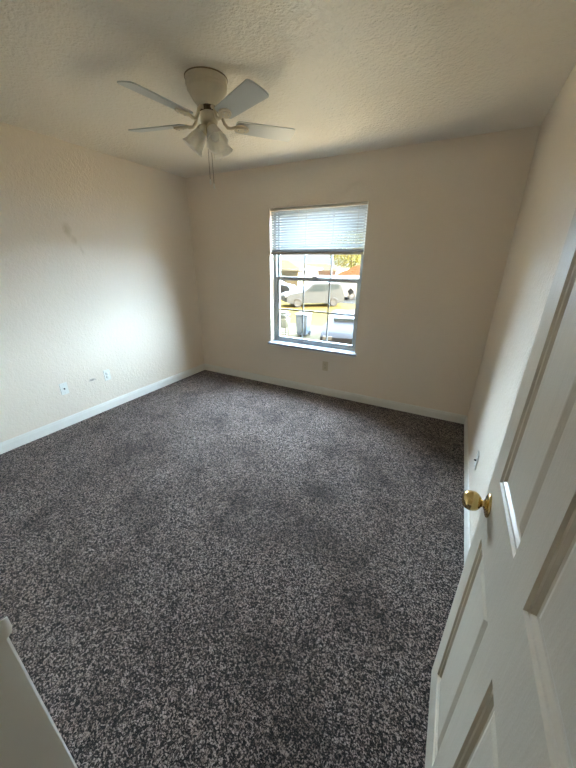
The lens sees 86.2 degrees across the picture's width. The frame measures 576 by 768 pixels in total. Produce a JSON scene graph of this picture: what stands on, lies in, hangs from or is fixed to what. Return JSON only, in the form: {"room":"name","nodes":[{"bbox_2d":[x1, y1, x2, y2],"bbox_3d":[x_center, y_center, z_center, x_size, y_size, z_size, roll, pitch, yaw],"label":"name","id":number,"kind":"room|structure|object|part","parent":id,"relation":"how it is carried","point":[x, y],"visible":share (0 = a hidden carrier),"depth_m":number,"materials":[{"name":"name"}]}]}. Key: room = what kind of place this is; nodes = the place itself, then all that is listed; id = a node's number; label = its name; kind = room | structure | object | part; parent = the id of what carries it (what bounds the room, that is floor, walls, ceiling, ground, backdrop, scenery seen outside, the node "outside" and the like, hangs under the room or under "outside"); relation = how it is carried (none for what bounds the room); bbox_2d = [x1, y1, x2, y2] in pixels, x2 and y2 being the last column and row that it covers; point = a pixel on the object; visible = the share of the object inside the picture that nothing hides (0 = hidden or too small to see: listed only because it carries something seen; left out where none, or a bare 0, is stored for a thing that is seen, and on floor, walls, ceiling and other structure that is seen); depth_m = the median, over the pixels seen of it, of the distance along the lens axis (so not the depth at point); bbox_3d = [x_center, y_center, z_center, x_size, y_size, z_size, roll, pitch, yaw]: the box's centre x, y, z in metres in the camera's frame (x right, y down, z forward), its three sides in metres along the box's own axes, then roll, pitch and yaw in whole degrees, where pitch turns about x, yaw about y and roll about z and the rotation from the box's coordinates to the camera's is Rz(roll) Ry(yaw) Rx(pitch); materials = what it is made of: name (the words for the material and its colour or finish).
{"room":"empty bedroom","nodes":[
{"label":"empty bedroom","id":0,"kind":"room"},
{"bbox_2d":[0,122,203,442],"bbox_3d":[-2.047,-0.849,2.888,0.140,2.440,3.497,12,24,26],"label":"wall","id":1,"kind":"structure","parent":0,"point":[97,266],"depth_m":2.91,"materials":[{"name":"paint"}]},
{"bbox_2d":[59,382,68,394],"bbox_3d":[-2.124,0.046,2.922,0.018,0.115,0.070,12,24,26],"label":"plate","id":2,"kind":"object","parent":1,"relation":"attached to","point":[63,387],"visible":1,"depth_m":2.92,"materials":[{"name":"plastic"}]},
{"bbox_2d":[0,364,204,453],"bbox_3d":[-2.002,0.263,3.268,0.012,0.094,3.208,12,24,26],"label":"baseboard","id":3,"kind":"structure","parent":1,"relation":"attached to","point":[35,434],"depth_m":3.16,"materials":[{"name":"white paint"}]},
{"bbox_2d":[103,369,110,380],"bbox_3d":[-1.926,-0.095,3.277,0.008,0.115,0.070,12,24,26],"label":"wall outlet","id":4,"kind":"object","parent":1,"relation":"attached to","point":[107,376],"visible":1,"depth_m":3.27,"materials":[{"name":"plastic"}]},
{"bbox_2d":[0,370,463,767],"bbox_3d":[-0.527,0.703,2.488,3.732,0.120,3.732,12,24,26],"label":"floor","id":5,"kind":"structure","parent":0,"point":[205,568],"depth_m":1.61,"materials":[{"name":"carpet"}]},
{"bbox_2d":[0,0,575,177],"bbox_3d":[-0.452,-1.712,1.633,3.732,0.120,3.497,12,24,26],"label":"ceiling","id":6,"kind":"structure","parent":0,"point":[349,76],"depth_m":1.57,"materials":[{"name":"paint"}]},
{"bbox_2d":[117,66,294,188],"bbox_3d":[-0.468,-1.415,1.755,0.989,0.522,0.969,12,24,26],"label":"ceiling fan","id":7,"kind":"object","parent":6,"relation":"hanging from","point":[207,86],"visible":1,"depth_m":1.66,"materials":[{"name":"white metal"}]},
{"bbox_3d":[-0.627,-1.382,1.489,0.124,0.034,0.361,14,25,30],"label":"blade","id":8,"kind":"part","parent":7,"relation":"part of","materials":[{"name":"white wood"}]},
{"bbox_3d":[-0.767,-1.518,1.825,0.361,0.034,0.124,6,22,14],"label":"blade","id":9,"kind":"part","parent":7,"relation":"part of","materials":[{"name":"white wood"}]},
{"bbox_3d":[-0.542,-1.396,1.768,0.137,0.144,0.125,12,24,26],"label":"lamp shade","id":10,"kind":"part","parent":7,"relation":"part of","materials":[{"name":"white glass"}]},
{"bbox_3d":[-0.412,-1.395,1.717,0.061,0.070,0.051,12,24,26],"label":"bulb","id":11,"kind":"part","parent":7,"relation":"part of","materials":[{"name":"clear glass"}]},
{"bbox_3d":[-0.404,-1.369,1.703,0.137,0.144,0.124,12,24,26],"label":"lamp shade","id":12,"kind":"part","parent":7,"relation":"part of","materials":[{"name":"white glass"}]},
{"bbox_3d":[-0.404,-1.428,1.851,0.130,0.144,0.141,12,24,26],"label":"lamp shade","id":13,"kind":"part","parent":7,"relation":"part of","materials":[{"name":"white glass"}]},
{"bbox_3d":[-0.239,-1.387,1.509,0.124,0.034,0.361,-16,27,-36],"label":"blade","id":14,"kind":"part","parent":7,"relation":"part of","materials":[{"name":"white wood"}]},
{"bbox_3d":[-0.139,-1.526,1.858,0.361,0.034,0.124,-8,23,-20],"label":"blade","id":15,"kind":"part","parent":7,"relation":"part of","materials":[{"name":"white wood"}]},
{"bbox_2d":[186,125,540,415],"bbox_3d":[0.323,-1.065,3.478,3.452,2.440,0.160,12,24,26],"label":"wall","id":16,"kind":"structure","parent":0,"point":[442,216],"depth_m":3.01,"materials":[{"name":"paint"}]},
{"bbox_2d":[268,205,367,357],"bbox_3d":[0.301,-1.123,3.447,1.140,1.530,0.215,12,24,26],"label":"window","id":17,"kind":"structure","parent":16,"relation":"in","point":[346,350],"depth_m":3.59,"materials":[{"name":"plastic"}]},
{"bbox_3d":[0.276,-0.435,3.682,1.140,0.026,0.132,12,24,26],"label":"sill","id":18,"kind":"part","parent":17,"relation":"part of","materials":[{"name":"paint"}]},
{"bbox_3d":[0.318,-0.846,3.599,1.015,0.756,0.026,12,24,26],"label":"sash","id":19,"kind":"part","parent":17,"relation":"part of","materials":[{"name":"plastic"}]},
{"bbox_2d":[270,201,368,254],"bbox_3d":[0.282,-1.602,3.211,1.075,0.462,0.029,12,24,26],"label":"mini blind","id":20,"kind":"object","parent":17,"relation":"attached to","point":[362,209],"visible":1,"depth_m":3.18,"materials":[{"name":"plastic"}]},
{"bbox_3d":[0.281,-1.399,3.292,1.071,0.025,0.026,12,24,26],"label":"rail","id":21,"kind":"part","parent":20,"relation":"part of","materials":[{"name":"plastic"}]},
{"bbox_3d":[0.284,-1.804,3.130,1.075,0.026,0.028,12,24,26],"label":"head rail","id":22,"kind":"part","parent":20,"relation":"part of","materials":[{"name":"plastic"}]},
{"bbox_3d":[0.336,-1.495,3.365,1.015,0.710,0.024,12,24,26],"label":"sash","id":23,"kind":"part","parent":17,"relation":"part of","materials":[{"name":"plastic"}]},
{"bbox_2d":[322,361,327,370],"bbox_3d":[0.441,-0.211,3.646,0.070,0.115,0.008,12,24,26],"label":"wall outlet","id":24,"kind":"object","parent":16,"relation":"attached to","point":[325,364],"visible":1,"depth_m":3.64,"materials":[{"name":"beige plastic"}]},
{"bbox_2d":[204,364,466,423],"bbox_3d":[0.273,0.052,3.843,3.452,0.094,0.012,12,24,26],"label":"baseboard","id":25,"kind":"structure","parent":16,"relation":"attached to","point":[443,415],"depth_m":3.63,"materials":[{"name":"white paint"}]},
{"bbox_2d":[468,63,575,545],"bbox_3d":[0.798,0.026,0.761,0.140,2.440,4.882,12,24,26],"label":"wall","id":26,"kind":"structure","parent":0,"point":[548,204],"depth_m":1.66,"materials":[{"name":"paint"}]},
{"bbox_2d":[464,416,469,564],"bbox_3d":[1.038,0.883,1.784,0.012,0.094,3.188,12,24,26],"label":"baseboard","id":27,"kind":"structure","parent":26,"relation":"attached to","point":[466,459],"depth_m":2.14,"materials":[{"name":"white paint"}]},
{"bbox_2d":[474,451,478,469],"bbox_3d":[1.224,0.496,2.005,0.018,0.115,0.070,12,24,26],"label":"plate","id":28,"kind":"object","parent":26,"relation":"attached to","point":[477,456],"visible":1,"depth_m":1.99,"materials":[{"name":"plastic"}]},
{"bbox_3d":[-1.256,0.025,0.722,3.452,2.440,0.117,12,24,26],"label":"wall","id":29,"kind":"structure","parent":0,"visible":0},
{"bbox_2d":[0,616,11,643],"bbox_3d":[-0.470,0.403,0.486,0.008,0.056,0.054,9,23,21],"label":"trim","id":30,"kind":"structure","parent":29,"relation":"attached to","point":[5,625],"depth_m":0.50,"materials":[{"name":"white paint"}]},
{"bbox_2d":[0,645,67,767],"bbox_3d":[-0.157,0.425,0.250,0.808,2.065,0.119,12,24,26],"label":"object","id":31,"kind":"structure","parent":29,"relation":"attached to","point":[25,741],"depth_m":0.55,"materials":[{"name":"white paint"}]},
{"bbox_2d":[0,637,77,767],"bbox_3d":[-0.125,0.385,0.298,0.883,2.102,0.018,12,24,26],"label":"trim","id":32,"kind":"structure","parent":29,"relation":"attached to","point":[7,646],"depth_m":0.58,"materials":[{"name":"white paint"}]},
{"bbox_2d":[425,208,575,767],"bbox_3d":[0.405,0.334,0.501,0.164,2.025,0.833,11,24,25],"label":"door","id":33,"kind":"structure","parent":29,"relation":"in","point":[503,684],"depth_m":0.56,"materials":[{"name":"beige paint"}]},
{"bbox_3d":[0.515,0.325,0.855,0.056,0.055,0.055,11,24,25],"label":"knob","id":34,"kind":"part","parent":33,"relation":"part of","materials":[{"name":"gold metal"}]},
{"label":"outside","id":35,"kind":"structure","parent":0,"visible":0},
{"bbox_2d":[280,289,354,326],"bbox_3d":[12.982,-20.138,59.807,110.000,0.300,116.548,12,24,26],"label":"ground","id":36,"kind":"structure","parent":35,"point":[317,319],"depth_m":22.51,"materials":[{"name":"yellow plant"}]},
{"bbox_2d":[281,260,322,288],"bbox_3d":[-2.363,-15.728,43.554,12.520,3.350,7.420,12,24,26],"label":"brick house","id":37,"kind":"structure","parent":36,"relation":"on","point":[288,268],"depth_m":39.39,"materials":[{"name":"beige"}]},
{"bbox_2d":[281,282,344,306],"bbox_3d":[1.922,-7.069,24.119,4.720,1.777,1.870,-5,22,-13],"label":"suv","id":38,"kind":"object","parent":36,"relation":"on","point":[314,292],"visible":0.97,"depth_m":23.39,"materials":[{"name":"silver metal"}]},
{"bbox_2d":[306,264,349,274],"bbox_3d":[3.235,-17.843,49.562,12.420,2.900,6.920,12,24,26],"label":"brick house","id":39,"kind":"structure","parent":36,"relation":"on","point":[336,270],"depth_m":45.54,"materials":[{"name":"beige"}]},
{"bbox_2d":[330,231,360,267],"bbox_3d":[11.069,-22.100,53.197,8.020,8.249,7.996,12,24,26],"label":"leafy tree","id":40,"kind":"object","parent":36,"relation":"on","point":[347,258],"visible":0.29,"depth_m":52.33,"materials":[{"name":"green plant"}]},
{"bbox_2d":[337,264,359,275],"bbox_3d":[11.954,-12.813,35.287,10.820,4.300,9.420,12,24,26],"label":"brick house","id":41,"kind":"structure","parent":36,"relation":"on","point":[355,270],"depth_m":33.78,"materials":[{"name":"orange"}]},
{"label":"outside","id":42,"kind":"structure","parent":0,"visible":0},
{"bbox_2d":[280,323,323,340],"bbox_3d":[0.757,-1.379,12.240,15.500,0.020,9.100,12,24,26],"label":"driveway","id":43,"kind":"structure","parent":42,"point":[315,334],"depth_m":15.06,"materials":[{"name":"concrete"}]},
{"bbox_2d":[280,311,289,334],"bbox_3d":[-0.301,-2.778,14.182,0.740,1.121,0.540,7,23,15],"label":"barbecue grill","id":44,"kind":"object","parent":43,"relation":"on","point":[284,319],"visible":0.6,"depth_m":13.90,"materials":[{"name":"metal"}]},
{"bbox_3d":[-0.298,-3.169,14.026,0.740,0.280,0.540,7,23,15],"label":"lid","id":45,"kind":"part","parent":44,"relation":"part of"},
{"bbox_2d":[295,312,311,334],"bbox_3d":[0.711,-2.775,14.328,0.620,1.020,0.710,9,23,20],"label":"trash bin","id":46,"kind":"object","parent":43,"relation":"on","point":[307,316],"visible":0.99,"depth_m":14.10,"materials":[{"name":"plastic"}]},
{"bbox_3d":[0.715,-3.216,14.152,0.620,0.070,0.710,9,23,20],"label":"lid","id":47,"kind":"part","parent":46,"relation":"part of","materials":[{"name":"plastic"}]},
{"bbox_2d":[320,310,354,344],"bbox_3d":[2.628,-2.410,13.229,1.800,1.229,4.490,6,22,14],"label":"coupe","id":48,"kind":"object","parent":43,"relation":"on","point":[340,327],"visible":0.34,"depth_m":11.80,"materials":[{"name":"grey paint"}]},
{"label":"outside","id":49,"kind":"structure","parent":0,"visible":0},
{"bbox_2d":[280,294,355,303],"bbox_3d":[2.127,-8.841,30.924,100.000,0.015,7.500,12,24,26],"label":"street","id":50,"kind":"structure","parent":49,"point":[346,300],"depth_m":26.97,"materials":[{"name":"grey asphalt"}]},
{"bbox_2d":[280,280,296,293],"bbox_3d":[-1.482,-10.565,33.223,4.650,1.452,1.800,12,24,26],"label":"sedan","id":51,"kind":"object","parent":50,"relation":"on","point":[284,287],"visible":0.4,"depth_m":31.97,"materials":[{"name":"silver metal"}]},
{"bbox_2d":[310,275,358,299],"bbox_3d":[3.901,-8.899,28.337,5.300,2.071,2.020,-5,22,-13],"label":"van","id":52,"kind":"object","parent":50,"relation":"on","point":[346,286],"visible":0.23,"depth_m":27.78,"materials":[{"name":"white paint"}]}
]}

